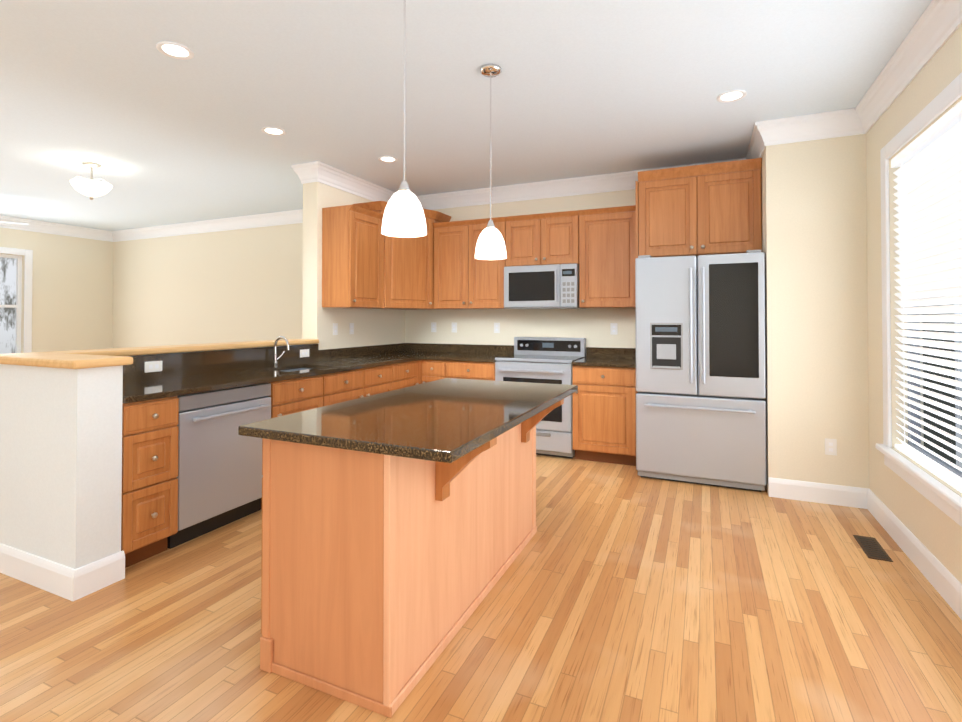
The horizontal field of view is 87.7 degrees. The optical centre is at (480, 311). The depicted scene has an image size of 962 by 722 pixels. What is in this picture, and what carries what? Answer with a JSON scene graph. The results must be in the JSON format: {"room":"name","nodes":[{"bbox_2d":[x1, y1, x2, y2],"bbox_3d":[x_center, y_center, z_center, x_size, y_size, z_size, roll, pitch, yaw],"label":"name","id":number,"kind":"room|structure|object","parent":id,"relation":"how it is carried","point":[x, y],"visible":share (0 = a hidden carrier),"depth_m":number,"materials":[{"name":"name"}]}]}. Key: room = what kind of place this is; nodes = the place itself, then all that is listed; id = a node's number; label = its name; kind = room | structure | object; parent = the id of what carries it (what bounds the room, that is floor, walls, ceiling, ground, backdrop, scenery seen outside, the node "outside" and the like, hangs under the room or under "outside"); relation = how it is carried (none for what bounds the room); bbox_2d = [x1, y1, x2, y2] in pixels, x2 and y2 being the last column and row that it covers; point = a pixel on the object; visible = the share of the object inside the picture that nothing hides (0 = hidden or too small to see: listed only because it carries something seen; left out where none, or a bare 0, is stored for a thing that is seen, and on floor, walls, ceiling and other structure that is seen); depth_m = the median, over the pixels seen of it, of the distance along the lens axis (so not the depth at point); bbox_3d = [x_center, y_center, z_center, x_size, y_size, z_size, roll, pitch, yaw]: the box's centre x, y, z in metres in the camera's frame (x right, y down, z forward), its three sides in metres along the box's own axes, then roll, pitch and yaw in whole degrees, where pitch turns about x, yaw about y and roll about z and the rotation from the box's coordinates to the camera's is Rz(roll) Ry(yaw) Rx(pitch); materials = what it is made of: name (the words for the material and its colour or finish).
{"room":"kitchen","nodes":[
{"label":"kitchen","id":0,"kind":"room"},
{"bbox_2d":[0,0,931,230],"bbox_3d":[-3.158,-1.447,2.793,10.380,0.080,8.100,0,-1,24],"label":"ceiling","id":1,"kind":"structure","parent":0,"point":[581,88],"depth_m":3.16,"materials":[{"name":"paint"}]},
{"bbox_2d":[0,221,28,224],"bbox_3d":[-6.050,-1.179,5.693,1.286,0.379,1.265,0,-1,24],"label":"room ceiling fan","id":2,"kind":"object","parent":1,"relation":"hanging from","point":[14,223],"visible":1,"depth_m":6.02,"materials":[{"name":"white"}]},
{"bbox_2d":[70,161,112,199],"bbox_3d":[-3.638,-1.212,4.681,0.320,0.339,0.320,0,-1,24],"label":"ceiling light","id":3,"kind":"object","parent":1,"relation":"hanging from","point":[91,188],"visible":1,"depth_m":4.62,"materials":[{"name":"white glass"}]},
{"bbox_2d":[156,41,193,59],"bbox_3d":[-1.645,-1.404,2.697,0.176,0.008,0.176,0,-1,24],"label":"recessed light","id":4,"kind":"object","parent":1,"relation":"in","point":[175,50],"visible":1,"depth_m":2.69,"materials":[{"name":"white"}]},
{"bbox_2d":[261,127,285,135],"bbox_3d":[-1.597,-1.389,3.859,0.176,0.008,0.176,0,-1,24],"label":"recessed light","id":5,"kind":"object","parent":1,"relation":"in","point":[275,131],"visible":1,"depth_m":3.86,"materials":[{"name":"white"}]},
{"bbox_2d":[378,156,397,162],"bbox_3d":[-0.843,-1.380,4.541,0.176,0.008,0.176,0,-1,24],"label":"recessed light","id":6,"kind":"object","parent":1,"relation":"in","point":[389,159],"visible":0.96,"depth_m":4.54,"materials":[{"name":"white"}]},
{"bbox_2d":[381,0,426,237],"bbox_3d":[-0.315,-0.867,2.063,0.186,1.096,0.186,0,-1,24],"label":"pendant light","id":7,"kind":"object","parent":1,"relation":"hanging from","point":[403,216],"visible":1,"depth_m":2.01,"materials":[{"name":"white glass"}]},
{"bbox_2d":[475,64,506,259],"bbox_3d":[0.056,-0.857,2.894,0.186,1.096,0.186,0,-1,24],"label":"pendant light","id":8,"kind":"object","parent":1,"relation":"hanging from","point":[490,245],"visible":1,"depth_m":2.85,"materials":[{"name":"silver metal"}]},
{"bbox_2d":[717,90,746,102],"bbox_3d":[1.626,-1.396,3.251,0.176,0.008,0.176,0,-1,24],"label":"recessed light","id":9,"kind":"object","parent":1,"relation":"in","point":[731,96],"visible":1,"depth_m":3.25,"materials":[{"name":"white"}]},
{"bbox_2d":[0,454,961,721],"bbox_3d":[-3.158,1.373,2.757,10.380,0.060,8.100,0,-1,24],"label":"floor","id":10,"kind":"structure","parent":0,"point":[618,592],"depth_m":2.10,"materials":[{"name":"brown wood"}]},
{"bbox_2d":[121,396,178,567],"bbox_3d":[-2.027,0.906,2.785,0.621,0.873,0.297,0,-1,24],"label":"base cabinet","id":11,"kind":"object","parent":10,"relation":"on","point":[150,430],"depth_m":2.65,"materials":[{"name":"brown wood"}]},
{"bbox_2d":[167,383,270,548],"bbox_3d":[-1.802,0.914,3.209,0.645,0.869,0.652,0,-1,24],"label":"dishwasher","id":12,"kind":"object","parent":10,"relation":"on","point":[220,476],"visible":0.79,"depth_m":3.03,"materials":[{"name":"grey metal"}]},
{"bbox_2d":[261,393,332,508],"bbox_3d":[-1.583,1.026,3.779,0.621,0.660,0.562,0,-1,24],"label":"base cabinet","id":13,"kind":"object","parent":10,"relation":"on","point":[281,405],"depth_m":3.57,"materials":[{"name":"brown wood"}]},
{"bbox_2d":[285,389,368,403],"bbox_3d":[-1.393,1.031,4.202,0.621,0.660,0.614,0,-1,24],"label":"base cabinet","id":14,"kind":"object","parent":10,"relation":"on","point":[337,397],"depth_m":3.87,"materials":[{"name":"brown wood"}]},
{"bbox_2d":[301,364,396,395],"bbox_3d":[-1.204,0.930,4.628,0.621,0.873,0.564,0,-1,24],"label":"base cabinet","id":15,"kind":"object","parent":10,"relation":"on","point":[379,379],"depth_m":4.25,"materials":[{"name":"brown wood"}]},
{"bbox_2d":[397,361,416,388],"bbox_3d":[-1.033,0.935,5.011,0.621,0.873,0.522,0,-1,24],"label":"base cabinet","id":16,"kind":"object","parent":10,"relation":"on","point":[407,371],"depth_m":4.93,"materials":[{"name":"brown wood"}]},
{"bbox_2d":[260,394,570,717],"bbox_3d":[-0.162,0.901,2.433,0.842,0.875,1.571,0,-1,24],"label":"kitchen island","id":17,"kind":"object","parent":10,"relation":"on","point":[399,528],"depth_m":1.81,"materials":[{"name":"brown wood"}]},
{"bbox_2d":[238,378,577,465],"bbox_3d":[-0.161,0.446,2.410,0.885,0.035,1.630,0,-1,24],"label":"island countertop","id":18,"kind":"structure","parent":17,"relation":"on","point":[445,420],"depth_m":1.96,"materials":[{"name":"brown stone"}]},
{"bbox_2d":[425,360,494,382],"bbox_3d":[-0.121,0.939,5.335,0.826,0.873,0.620,0,-1,24],"label":"base cabinet","id":19,"kind":"object","parent":10,"relation":"on","point":[435,370],"depth_m":5.05,"materials":[{"name":"brown wood"}]},
{"bbox_2d":[122,343,425,403],"bbox_3d":[-1.343,0.390,4.276,0.660,0.192,3.564,0,-1,24],"label":"countertop","id":20,"kind":"structure","parent":19,"relation":"on","point":[186,373],"depth_m":3.66,"materials":[{"name":"stone"}]},
{"bbox_2d":[145,361,161,372],"bbox_3d":[-2.134,0.357,3.266,0.006,0.070,0.115,0,-1,24],"label":"electrical outlet","id":21,"kind":"object","parent":20,"relation":"attached to","point":[153,366],"visible":1,"depth_m":3.26,"materials":[{"name":"white plastic"}]},
{"bbox_2d":[272,336,289,365],"bbox_3d":[-1.626,0.324,4.138,0.178,0.251,0.114,0,-1,24],"label":"faucet","id":22,"kind":"object","parent":20,"relation":"on","point":[275,361],"visible":0.98,"depth_m":4.12,"materials":[{"name":"silver metal"}]},
{"bbox_2d":[282,368,312,371],"bbox_3d":[-1.485,0.577,4.035,0.384,0.184,0.544,0,-1,24],"label":"sink","id":23,"kind":"object","parent":20,"relation":"in","point":[296,369],"visible":0.06,"depth_m":4.29,"materials":[{"name":"silver metal"}]},
{"bbox_2d":[300,349,308,357],"bbox_3d":[-1.583,0.373,4.498,0.006,0.070,0.115,0,-1,24],"label":"electrical outlet","id":24,"kind":"object","parent":20,"relation":"attached to","point":[304,352],"visible":1,"depth_m":4.49,"materials":[{"name":"white plastic"}]},
{"bbox_2d":[426,343,513,361],"bbox_3d":[-0.099,0.433,5.313,0.763,0.134,0.654,0,-1,24],"label":"countertop","id":25,"kind":"structure","parent":19,"relation":"on","point":[445,352],"depth_m":5.53,"materials":[{"name":"stone"}]},
{"bbox_2d":[495,337,585,458],"bbox_3d":[0.593,0.819,4.981,0.760,1.105,0.667,0,-1,24],"label":"range","id":26,"kind":"object","parent":10,"relation":"on","point":[548,360],"visible":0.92,"depth_m":4.71,"materials":[{"name":"silver metal"}]},
{"bbox_2d":[573,366,636,465],"bbox_3d":[1.214,0.932,4.738,0.563,0.873,0.620,0,-1,24],"label":"base cabinet","id":27,"kind":"object","parent":10,"relation":"on","point":[604,414],"depth_m":4.46,"materials":[{"name":"brown wood"}]},
{"bbox_2d":[572,347,635,367],"bbox_3d":[1.211,0.425,4.737,0.562,0.134,0.638,0,-1,24],"label":"countertop","id":28,"kind":"structure","parent":27,"relation":"on","point":[595,356],"depth_m":4.94,"materials":[{"name":"stone"}]},
{"bbox_2d":[635,250,765,491],"bbox_3d":[1.846,0.451,4.260,0.930,1.822,0.896,0,-1,24],"label":"refrigerator","id":29,"kind":"object","parent":10,"relation":"on","point":[700,374],"visible":1,"depth_m":3.88,"materials":[{"name":"grey metal"}]},
{"bbox_2d":[853,535,892,561],"bbox_3d":[2.224,1.341,2.850,0.110,0.004,0.320,0,-1,24],"label":"floor vent","id":30,"kind":"object","parent":10,"relation":"in","point":[871,547],"visible":1,"depth_m":2.83,"materials":[{"name":"brown metal"}]},
{"bbox_2d":[0,24,961,583],"bbox_3d":[-3.158,-0.032,2.775,10.380,2.750,8.100,0,-1,24],"label":"wall","id":31,"kind":"structure","parent":0,"point":[60,464],"depth_m":3.61,"materials":[{"name":"paint"}]},
{"bbox_2d":[0,254,21,352],"bbox_3d":[-6.974,-0.085,6.809,0.050,1.480,1.150,0,-1,24],"label":"window","id":32,"kind":"structure","parent":31,"relation":"in","point":[18,258],"depth_m":7.29,"materials":[{"name":"white wood"}]},
{"bbox_2d":[0,247,32,352],"bbox_3d":[-6.866,-0.069,6.761,0.055,1.695,1.370,0,-1,24],"label":"window trim","id":33,"kind":"structure","parent":31,"relation":"in","point":[28,254],"depth_m":7.32,"materials":[{"name":"white wood"}]},
{"bbox_2d":[0,543,83,600],"bbox_3d":[-2.247,1.271,2.485,0.807,0.137,0.017,0,-1,24],"label":"baseboard","id":34,"kind":"structure","parent":31,"relation":"attached to","point":[64,581],"depth_m":2.42,"materials":[{"name":"white"}]},
{"bbox_2d":[0,215,111,241],"bbox_3d":[-7.706,-1.297,4.874,0.076,0.164,7.710,0,-1,24],"label":"crown molding","id":35,"kind":"structure","parent":31,"relation":"attached to","point":[34,225],"depth_m":7.62,"materials":[{"name":"white"}]},
{"bbox_2d":[1,351,136,368],"bbox_3d":[-2.092,0.248,2.547,0.600,0.041,0.270,0,-1,24],"label":"trim","id":36,"kind":"structure","parent":31,"relation":"on","point":[82,359],"depth_m":2.48,"materials":[{"name":"brown wood"}]},
{"bbox_2d":[0,339,318,363],"bbox_3d":[-2.083,0.263,3.657,0.250,0.041,2.303,0,-1,24],"label":"trim","id":37,"kind":"structure","parent":31,"relation":"on","point":[149,350],"depth_m":3.55,"materials":[{"name":"brown wood"}]},
{"bbox_2d":[112,209,302,241],"bbox_3d":[-3.599,-1.267,7.219,5.480,0.164,0.076,0,-1,24],"label":"crown molding","id":38,"kind":"structure","parent":31,"relation":"attached to","point":[293,216],"depth_m":7.37,"materials":[{"name":"white"}]},
{"bbox_2d":[291,164,307,183],"bbox_3d":[-1.457,-1.291,5.391,0.076,0.164,1.486,0,-1,24],"label":"crown molding","id":39,"kind":"structure","parent":31,"relation":"attached to","point":[301,170],"depth_m":4.72,"materials":[{"name":"white wood"}]},
{"bbox_2d":[333,323,337,334],"bbox_3d":[-1.425,0.170,4.901,0.006,0.115,0.070,0,-1,24],"label":"electrical outlet","id":40,"kind":"object","parent":31,"relation":"attached to","point":[335,328],"visible":1,"depth_m":4.90,"materials":[{"name":"white plastic"}]},
{"bbox_2d":[322,204,377,308],"bbox_3d":[-1.250,-0.510,4.896,0.331,0.940,0.498,0,-1,24],"label":"upper cabinet","id":41,"kind":"object","parent":31,"relation":"attached to","point":[349,232],"depth_m":4.70,"materials":[{"name":"brown wood"}]},
{"bbox_2d":[349,323,353,333],"bbox_3d":[-1.323,0.173,5.129,0.006,0.115,0.070,0,-1,24],"label":"electrical outlet","id":42,"kind":"object","parent":31,"relation":"attached to","point":[351,328],"visible":1,"depth_m":5.12,"materials":[{"name":"white plastic"}]},
{"bbox_2d":[308,161,395,201],"bbox_3d":[-1.232,-1.292,5.291,0.096,0.164,1.486,0,-1,24],"label":"crown molding","id":43,"kind":"structure","parent":31,"relation":"attached to","point":[318,171],"depth_m":5.00,"materials":[{"name":"white"}]},
{"bbox_2d":[354,201,453,309],"bbox_3d":[-0.829,-0.568,5.462,0.640,1.070,1.000,0,-1,24],"label":"upper cabinet","id":44,"kind":"object","parent":31,"relation":"attached to","point":[407,267],"depth_m":5.28,"materials":[{"name":"brown wood"}]},
{"bbox_2d":[431,322,435,331],"bbox_3d":[-0.554,0.183,5.877,0.070,0.115,0.006,0,-1,24],"label":"electrical outlet","id":45,"kind":"object","parent":31,"relation":"attached to","point":[433,326],"visible":1,"depth_m":5.88,"materials":[{"name":"white plastic"}]},
{"bbox_2d":[452,322,456,332],"bbox_3d":[-0.308,0.181,5.767,0.070,0.115,0.006,0,-1,24],"label":"electrical outlet","id":46,"kind":"object","parent":31,"relation":"attached to","point":[454,327],"visible":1,"depth_m":5.76,"materials":[{"name":"white plastic"}]},
{"bbox_2d":[438,220,473,308],"bbox_3d":[-0.235,-0.501,5.562,0.484,0.940,0.330,0,-1,24],"label":"upper cabinet","id":47,"kind":"object","parent":31,"relation":"attached to","point":[456,238],"depth_m":5.40,"materials":[{"name":"brown wood"}]},
{"bbox_2d":[474,216,509,308],"bbox_3d":[0.125,-0.503,5.402,0.547,0.940,0.330,0,-1,24],"label":"upper cabinet","id":48,"kind":"object","parent":31,"relation":"attached to","point":[488,274],"depth_m":5.23,"materials":[{"name":"brown wood"}]},
{"bbox_2d":[494,323,499,332],"bbox_3d":[0.176,0.179,5.551,0.070,0.115,0.006,0,-1,24],"label":"electrical outlet","id":49,"kind":"object","parent":31,"relation":"attached to","point":[496,327],"visible":1,"depth_m":5.55,"materials":[{"name":"white plastic"}]},
{"bbox_2d":[510,213,545,265],"bbox_3d":[0.520,-0.720,5.228,0.441,0.512,0.330,0,-1,24],"label":"upper cabinet","id":50,"kind":"object","parent":31,"relation":"attached to","point":[527,232],"depth_m":5.07,"materials":[{"name":"brown wood"}]},
{"bbox_2d":[504,263,585,308],"bbox_3d":[0.645,-0.246,5.110,0.754,0.428,0.430,0,-1,24],"label":"microwave","id":51,"kind":"object","parent":50,"relation":"attached to","point":[554,286],"visible":1,"depth_m":4.94,"materials":[{"name":"silver metal"}]},
{"bbox_2d":[546,210,577,264],"bbox_3d":[0.811,-0.721,5.098,0.441,0.512,0.330,0,-1,24],"label":"upper cabinet","id":52,"kind":"object","parent":31,"relation":"attached to","point":[561,227],"depth_m":4.93,"materials":[{"name":"brown wood"}]},
{"bbox_2d":[416,158,743,209],"bbox_3d":[0.767,-1.292,5.268,3.725,0.164,0.076,0,-1,24],"label":"crown molding","id":53,"kind":"structure","parent":31,"relation":"attached to","point":[620,181],"depth_m":5.33,"materials":[{"name":"white wood"}]},
{"bbox_2d":[578,205,635,307],"bbox_3d":[1.243,-0.510,4.902,0.627,0.940,0.330,0,-1,24],"label":"upper cabinet","id":54,"kind":"object","parent":31,"relation":"attached to","point":[606,236],"depth_m":4.75,"materials":[{"name":"brown wood"}]},
{"bbox_2d":[610,323,617,334],"bbox_3d":[1.335,0.172,5.033,0.070,0.115,0.006,0,-1,24],"label":"electrical outlet","id":55,"kind":"object","parent":31,"relation":"attached to","point":[613,328],"visible":1,"depth_m":5.03,"materials":[{"name":"white plastic"}]},
{"bbox_2d":[638,164,705,256],"bbox_3d":[1.735,-0.837,4.528,0.532,0.735,0.620,0,-1,24],"label":"upper cabinet","id":56,"kind":"object","parent":31,"relation":"attached to","point":[671,201],"depth_m":4.24,"materials":[{"name":"brown wood"}]},
{"bbox_2d":[706,158,761,254],"bbox_3d":[2.109,-0.839,4.361,0.531,0.735,0.620,0,-1,24],"label":"upper cabinet","id":57,"kind":"object","parent":31,"relation":"attached to","point":[707,209],"depth_m":4.05,"materials":[{"name":"brown wood"}]},
{"bbox_2d":[744,120,771,159],"bbox_3d":[2.231,-1.308,4.072,0.076,0.164,0.886,0,-1,24],"label":"crown molding","id":58,"kind":"structure","parent":31,"relation":"attached to","point":[762,130],"depth_m":3.77,"materials":[{"name":"white wood"}]},
{"bbox_2d":[764,109,851,147],"bbox_3d":[2.337,-1.314,3.581,0.510,0.164,0.076,0,-1,24],"label":"crown molding","id":59,"kind":"structure","parent":31,"relation":"attached to","point":[832,124],"depth_m":3.57,"materials":[{"name":"white"}]},
{"bbox_2d":[768,477,863,508],"bbox_3d":[2.375,1.285,3.562,0.575,0.137,0.017,0,-1,24],"label":"baseboard","id":60,"kind":"structure","parent":31,"relation":"attached to","point":[832,494],"depth_m":3.55,"materials":[{"name":"white"}]},
{"bbox_2d":[825,438,836,455],"bbox_3d":[2.466,0.953,3.532,0.070,0.115,0.006,0,-1,24],"label":"electrical outlet","id":61,"kind":"object","parent":31,"relation":"attached to","point":[830,446],"visible":1,"depth_m":3.53,"materials":[{"name":"white plastic"}]},
{"bbox_2d":[852,0,961,134],"bbox_3d":[1.244,-1.355,0.382,0.076,0.164,6.810,0,-1,24],"label":"crown molding","id":62,"kind":"structure","parent":31,"relation":"attached to","point":[935,28],"depth_m":2.63,"materials":[{"name":"white"}]},
{"bbox_2d":[864,488,961,619],"bbox_3d":[1.258,1.243,0.309,0.017,0.137,6.870,0,-1,24],"label":"baseboard","id":63,"kind":"structure","parent":31,"relation":"attached to","point":[950,589],"depth_m":2.61,"materials":[{"name":"white"}]},
{"bbox_2d":[875,72,961,526],"bbox_3d":[1.996,-0.047,2.022,0.055,1.960,2.450,0,-1,24],"label":"window","id":64,"kind":"structure","parent":31,"relation":"in","point":[936,492],"depth_m":2.85,"materials":[{"name":"white wood"}]},
{"bbox_2d":[907,295,961,477],"bbox_3d":[2.112,-0.065,1.970,0.050,1.745,2.230,0,-1,24],"label":"window","id":65,"kind":"structure","parent":31,"relation":"in","point":[935,458],"depth_m":2.94,"materials":[{"name":"grey"}]},
{"bbox_2d":[891,100,961,492],"bbox_3d":[2.053,-0.065,1.997,0.056,1.738,2.218,0,-1,24],"label":"window blind","id":66,"kind":"object","parent":65,"relation":"attached to","point":[928,186],"visible":1,"depth_m":2.55,"materials":[{"name":"white plastic"}]},
{"label":"outside","id":67,"kind":"structure","parent":0,"visible":0},
{"bbox_2d":[0,257,15,353],"bbox_3d":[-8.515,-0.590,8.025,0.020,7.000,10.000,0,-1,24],"label":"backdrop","id":68,"kind":"structure","parent":67,"point":[7,297],"depth_m":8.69,"materials":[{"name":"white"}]},
{"bbox_2d":[954,294,961,467],"bbox_3d":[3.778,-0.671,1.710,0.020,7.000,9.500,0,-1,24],"label":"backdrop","id":69,"kind":"structure","parent":67,"point":[959,454],"depth_m":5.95,"materials":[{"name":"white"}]}
]}

